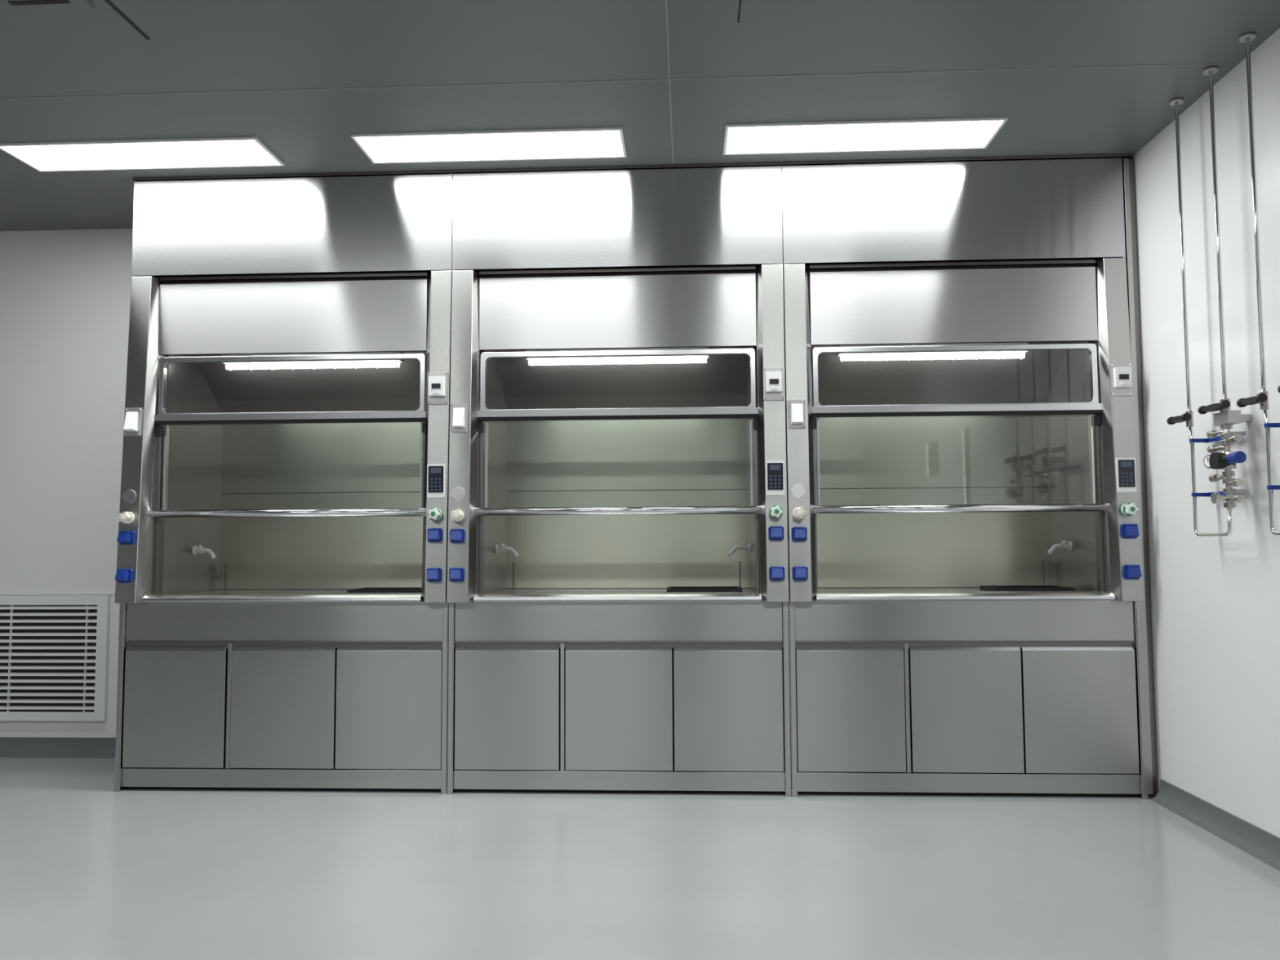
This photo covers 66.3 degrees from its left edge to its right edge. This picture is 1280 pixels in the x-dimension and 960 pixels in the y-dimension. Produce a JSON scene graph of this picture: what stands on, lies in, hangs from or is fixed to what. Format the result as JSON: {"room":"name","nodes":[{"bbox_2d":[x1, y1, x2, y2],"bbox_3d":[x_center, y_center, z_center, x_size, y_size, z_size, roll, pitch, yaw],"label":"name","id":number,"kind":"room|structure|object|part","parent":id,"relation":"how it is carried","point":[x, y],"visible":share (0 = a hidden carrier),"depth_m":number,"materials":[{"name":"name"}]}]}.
{"room":"clean room","nodes":[
{"label":"clean room","id":0,"kind":"room"},
{"bbox_2d":[0,228,133,737],"bbox_3d":[-1.775,0.036,5.194,8.076,2.800,0.100,0,-4,3],"label":"wall","id":1,"kind":"structure","parent":0,"point":[65,295],"depth_m":5.23,"materials":[{"name":"white paint"}]},
{"bbox_2d":[0,595,110,720],"bbox_3d":[-3.248,0.933,5.146,0.925,0.650,0.022,0,-4,3],"label":"air vent","id":2,"kind":"object","parent":1,"relation":"in","point":[54,649],"visible":1,"depth_m":5.14,"materials":[{"name":"white metal"}]},
{"bbox_2d":[0,737,115,758],"bbox_3d":[-3.999,1.400,5.142,3.376,0.095,0.050,0,-4,3],"label":"baseboard","id":3,"kind":"structure","parent":1,"relation":"attached to","point":[10,747],"depth_m":5.10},
{"bbox_2d":[0,593,119,737],"bbox_3d":[-3.269,0.972,5.156,1.081,0.744,0.004,0,-4,3],"label":"wall panel","id":4,"kind":"object","parent":1,"relation":"attached to","point":[0,593],"visible":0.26,"depth_m":5.16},
{"bbox_2d":[0,0,1225,164],"bbox_3d":[-2.295,-1.558,2.212,7.691,0.002,6.189,-2,-4,26],"label":"trim","id":5,"kind":"structure","parent":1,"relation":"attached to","point":[108,2],"depth_m":3.60,"materials":[{"name":"grey metal"}]},
{"bbox_2d":[0,757,1279,959],"bbox_3d":[-1.957,1.237,1.313,8.076,0.100,7.700,0,-4,3],"label":"floor","id":6,"kind":"structure","parent":0,"point":[90,870],"depth_m":3.21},
{"bbox_2d":[114,173,453,794],"bbox_3d":[-1.586,0.010,4.733,1.498,2.790,0.794,0,-4,3],"label":"fume hood","id":7,"kind":"object","parent":6,"relation":"on","point":[281,578],"visible":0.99,"depth_m":4.50,"materials":[{"name":"metal"}]},
{"bbox_2d":[191,545,216,558],"bbox_3d":[-2.138,0.354,4.816,0.115,0.067,0.052,0,-4,3],"label":"tap","id":8,"kind":"object","parent":7,"relation":"on","point":[196,549],"depth_m":4.81,"materials":[{"name":"white plastic"}]},
{"bbox_2d":[187,589,348,593],"bbox_3d":[-1.579,0.560,4.774,1.472,0.027,0.570,0,-4,3],"label":"countertop","id":9,"kind":"structure","parent":7,"relation":"on","point":[254,591],"depth_m":4.87,"materials":[{"name":"grey metal"}]},
{"bbox_3d":[-1.597,0.531,4.424,1.264,0.034,0.135,0,-4,3],"label":"sill","id":10,"kind":"part","parent":7,"relation":"part of","materials":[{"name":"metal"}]},
{"bbox_3d":[-1.607,-1.173,4.522,1.496,0.446,0.020,0,-4,3],"label":"fascia panel","id":11,"kind":"part","parent":7,"relation":"part of","materials":[{"name":"metal"}]},
{"bbox_3d":[-1.603,-0.766,4.531,1.258,0.363,0.030,0,-4,3],"label":"header panel","id":12,"kind":"part","parent":7,"relation":"part of","materials":[{"name":"metal"}]},
{"bbox_2d":[222,351,403,370],"bbox_3d":[-1.607,-0.590,4.810,0.880,0.092,0.070,0,-4,3],"label":"lamp","id":13,"kind":"object","parent":7,"relation":"attached to","point":[355,364],"depth_m":4.79,"materials":[{"name":"white plastic"}]},
{"bbox_2d":[346,586,422,592],"bbox_3d":[-1.194,0.623,4.716,0.349,0.200,0.264,0,-4,3],"label":"sink basin","id":14,"kind":"object","parent":7,"relation":"in","point":[362,589],"depth_m":4.60,"materials":[{"name":"black rubber"}]},
{"bbox_2d":[446,165,791,796],"bbox_3d":[-0.088,-0.003,4.659,1.498,2.790,0.794,0,-4,3],"label":"fume hood","id":15,"kind":"object","parent":6,"relation":"on","point":[618,594],"visible":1,"depth_m":4.42,"materials":[{"name":"metal"}]},
{"bbox_2d":[495,543,519,557],"bbox_3d":[-0.640,0.341,4.742,0.115,0.067,0.052,0,-4,3],"label":"tap","id":16,"kind":"object","parent":15,"relation":"on","point":[503,548],"depth_m":4.74,"materials":[{"name":"white plastic"}]},
{"bbox_2d":[525,346,708,366],"bbox_3d":[-0.109,-0.603,4.736,0.880,0.092,0.070,0,-4,3],"label":"lamp","id":17,"kind":"object","parent":15,"relation":"attached to","point":[682,359],"depth_m":4.72,"materials":[{"name":"white plastic"}]},
{"bbox_3d":[-0.099,0.519,4.350,1.264,0.034,0.135,0,-4,3],"label":"sill","id":18,"kind":"part","parent":15,"relation":"part of","materials":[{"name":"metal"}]},
{"bbox_3d":[-0.108,-1.186,4.448,1.496,0.446,0.020,0,-4,3],"label":"fascia panel","id":19,"kind":"part","parent":15,"relation":"part of","materials":[{"name":"metal"}]},
{"bbox_3d":[-0.105,-0.779,4.457,1.258,0.363,0.030,0,-4,3],"label":"header panel","id":20,"kind":"part","parent":15,"relation":"part of","materials":[{"name":"metal"}]},
{"bbox_2d":[493,588,752,592],"bbox_3d":[-0.081,0.548,4.700,1.472,0.027,0.570,0,-4,3],"label":"countertop","id":21,"kind":"structure","parent":15,"relation":"on","point":[531,590],"depth_m":4.80,"materials":[{"name":"grey metal"}]},
{"bbox_2d":[666,586,742,591],"bbox_3d":[0.304,0.611,4.642,0.349,0.200,0.264,0,-4,3],"label":"sink basin","id":22,"kind":"object","parent":15,"relation":"in","point":[690,588],"depth_m":4.52,"materials":[{"name":"black rubber"}]},
{"bbox_2d":[727,542,751,556],"bbox_3d":[0.475,0.332,4.687,0.115,0.067,0.052,0,-4,3],"label":"tap","id":23,"kind":"object","parent":15,"relation":"on","point":[744,546],"depth_m":4.68,"materials":[{"name":"white plastic"}]},
{"bbox_2d":[781,157,1148,799],"bbox_3d":[1.410,-0.015,4.585,1.498,2.790,0.794,0,-4,3],"label":"fume hood","id":24,"kind":"object","parent":6,"relation":"on","point":[966,588],"visible":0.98,"depth_m":4.35,"materials":[{"name":"metal"}]},
{"bbox_2d":[837,342,1028,362],"bbox_3d":[1.389,-0.615,4.662,0.880,0.092,0.070,0,-4,3],"label":"lamp","id":25,"kind":"object","parent":24,"relation":"attached to","point":[976,355],"depth_m":4.64,"materials":[{"name":"white plastic"}]},
{"bbox_2d":[817,587,1077,591],"bbox_3d":[1.417,0.535,4.626,1.472,0.027,0.570,0,-4,3],"label":"countertop","id":26,"kind":"structure","parent":24,"relation":"on","point":[820,589],"depth_m":4.73,"materials":[{"name":"grey metal"}]},
{"bbox_3d":[1.393,-0.791,4.382,1.258,0.363,0.030,0,-4,3],"label":"header panel","id":27,"kind":"part","parent":24,"relation":"part of","materials":[{"name":"metal"}]},
{"bbox_3d":[1.390,-1.198,4.374,1.496,0.446,0.020,0,-4,3],"label":"fascia panel","id":28,"kind":"part","parent":24,"relation":"part of","materials":[{"name":"metal"}]},
{"bbox_3d":[1.399,0.506,4.276,1.264,0.034,0.135,0,-4,3],"label":"sill","id":29,"kind":"part","parent":24,"relation":"part of","materials":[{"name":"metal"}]},
{"bbox_2d":[979,585,1075,591],"bbox_3d":[1.802,0.598,4.568,0.349,0.200,0.264,0,-4,3],"label":"sink basin","id":30,"kind":"object","parent":24,"relation":"in","point":[984,588],"depth_m":4.46,"materials":[{"name":"black rubber"}]},
{"bbox_2d":[1047,540,1072,555],"bbox_3d":[1.973,0.319,4.613,0.115,0.067,0.052,0,-4,3],"label":"tap","id":31,"kind":"object","parent":24,"relation":"on","point":[1064,544],"depth_m":4.61,"materials":[{"name":"white plastic"}]},
{"bbox_2d":[0,0,1279,231],"bbox_3d":[-1.972,-1.657,1.502,8.076,0.100,7.700,0,-4,3],"label":"ceiling","id":32,"kind":"structure","parent":0,"point":[193,46],"depth_m":3.56,"materials":[{"name":"white paint"}]},
{"bbox_2d":[0,0,93,12],"bbox_3d":[-2.055,-1.514,2.811,0.620,0.014,0.620,0,-4,3],"label":"air diffuser","id":33,"kind":"object","parent":32,"relation":"attached to","point":[6,6],"depth_m":3.08,"materials":[{"name":"grey metal"}]},
{"bbox_2d":[0,137,284,172],"bbox_3d":[-2.170,-1.419,4.281,1.135,0.009,0.295,0,-4,3],"label":"ceiling light panel","id":34,"kind":"object","parent":32,"relation":"in","point":[233,152],"depth_m":4.27,"materials":[{"name":"white plastic"}]},
{"bbox_2d":[350,127,626,164],"bbox_3d":[-0.633,-1.432,4.205,1.135,0.009,0.295,0,-4,3],"label":"ceiling light panel","id":35,"kind":"object","parent":32,"relation":"in","point":[606,142],"depth_m":4.19,"materials":[{"name":"white plastic"}]},
{"bbox_2d":[132,153,1131,181],"bbox_3d":[-0.092,-1.418,4.451,4.536,0.012,0.022,0,-4,3],"label":"trim","id":36,"kind":"structure","parent":32,"relation":"attached to","point":[1114,155],"depth_m":4.44,"materials":[{"name":"grey metal"}]},
{"bbox_2d":[723,117,1008,155],"bbox_3d":[0.925,-1.446,4.128,1.135,0.009,0.295,0,-4,3],"label":"ceiling light panel","id":37,"kind":"object","parent":32,"relation":"in","point":[979,132],"depth_m":4.12,"materials":[{"name":"white plastic"}]},
{"bbox_2d":[1128,27,1279,837],"bbox_3d":[2.058,-0.244,1.208,0.020,2.800,7.500,0,-4,3],"label":"wall","id":38,"kind":"structure","parent":0,"point":[1215,600],"depth_m":3.71,"materials":[{"name":"white paint"}]},
{"bbox_2d":[1121,158,1158,797],"bbox_3d":[2.173,-0.035,4.261,0.054,2.780,0.036,0,-4,3],"label":"trim","id":39,"kind":"structure","parent":38,"relation":"attached to","point":[1128,171],"depth_m":4.26,"materials":[{"name":"grey metal"}]},
{"bbox_2d":[1166,66,1252,536],"bbox_3d":[2.095,-0.641,3.604,0.136,1.695,0.428,0,-4,3],"label":"pipes","id":40,"kind":"object","parent":38,"relation":"attached to","point":[1226,460],"visible":1,"depth_m":3.52,"materials":[{"name":"metal"}]},
{"bbox_2d":[1150,778,1279,871],"bbox_3d":[2.013,1.089,0.773,0.050,0.085,6.760,0,-4,3],"label":"baseboard","id":41,"kind":"structure","parent":38,"relation":"attached to","point":[1264,846],"depth_m":3.63,"materials":[{"name":"grey"}]},
{"bbox_2d":[1236,31,1279,535],"bbox_3d":[2.071,-0.673,3.121,0.136,1.695,0.428,0,-4,3],"label":"pipes","id":42,"kind":"object","parent":38,"relation":"attached to","point":[1262,397],"visible":1,"depth_m":3.26,"materials":[{"name":"metal"}]}
]}

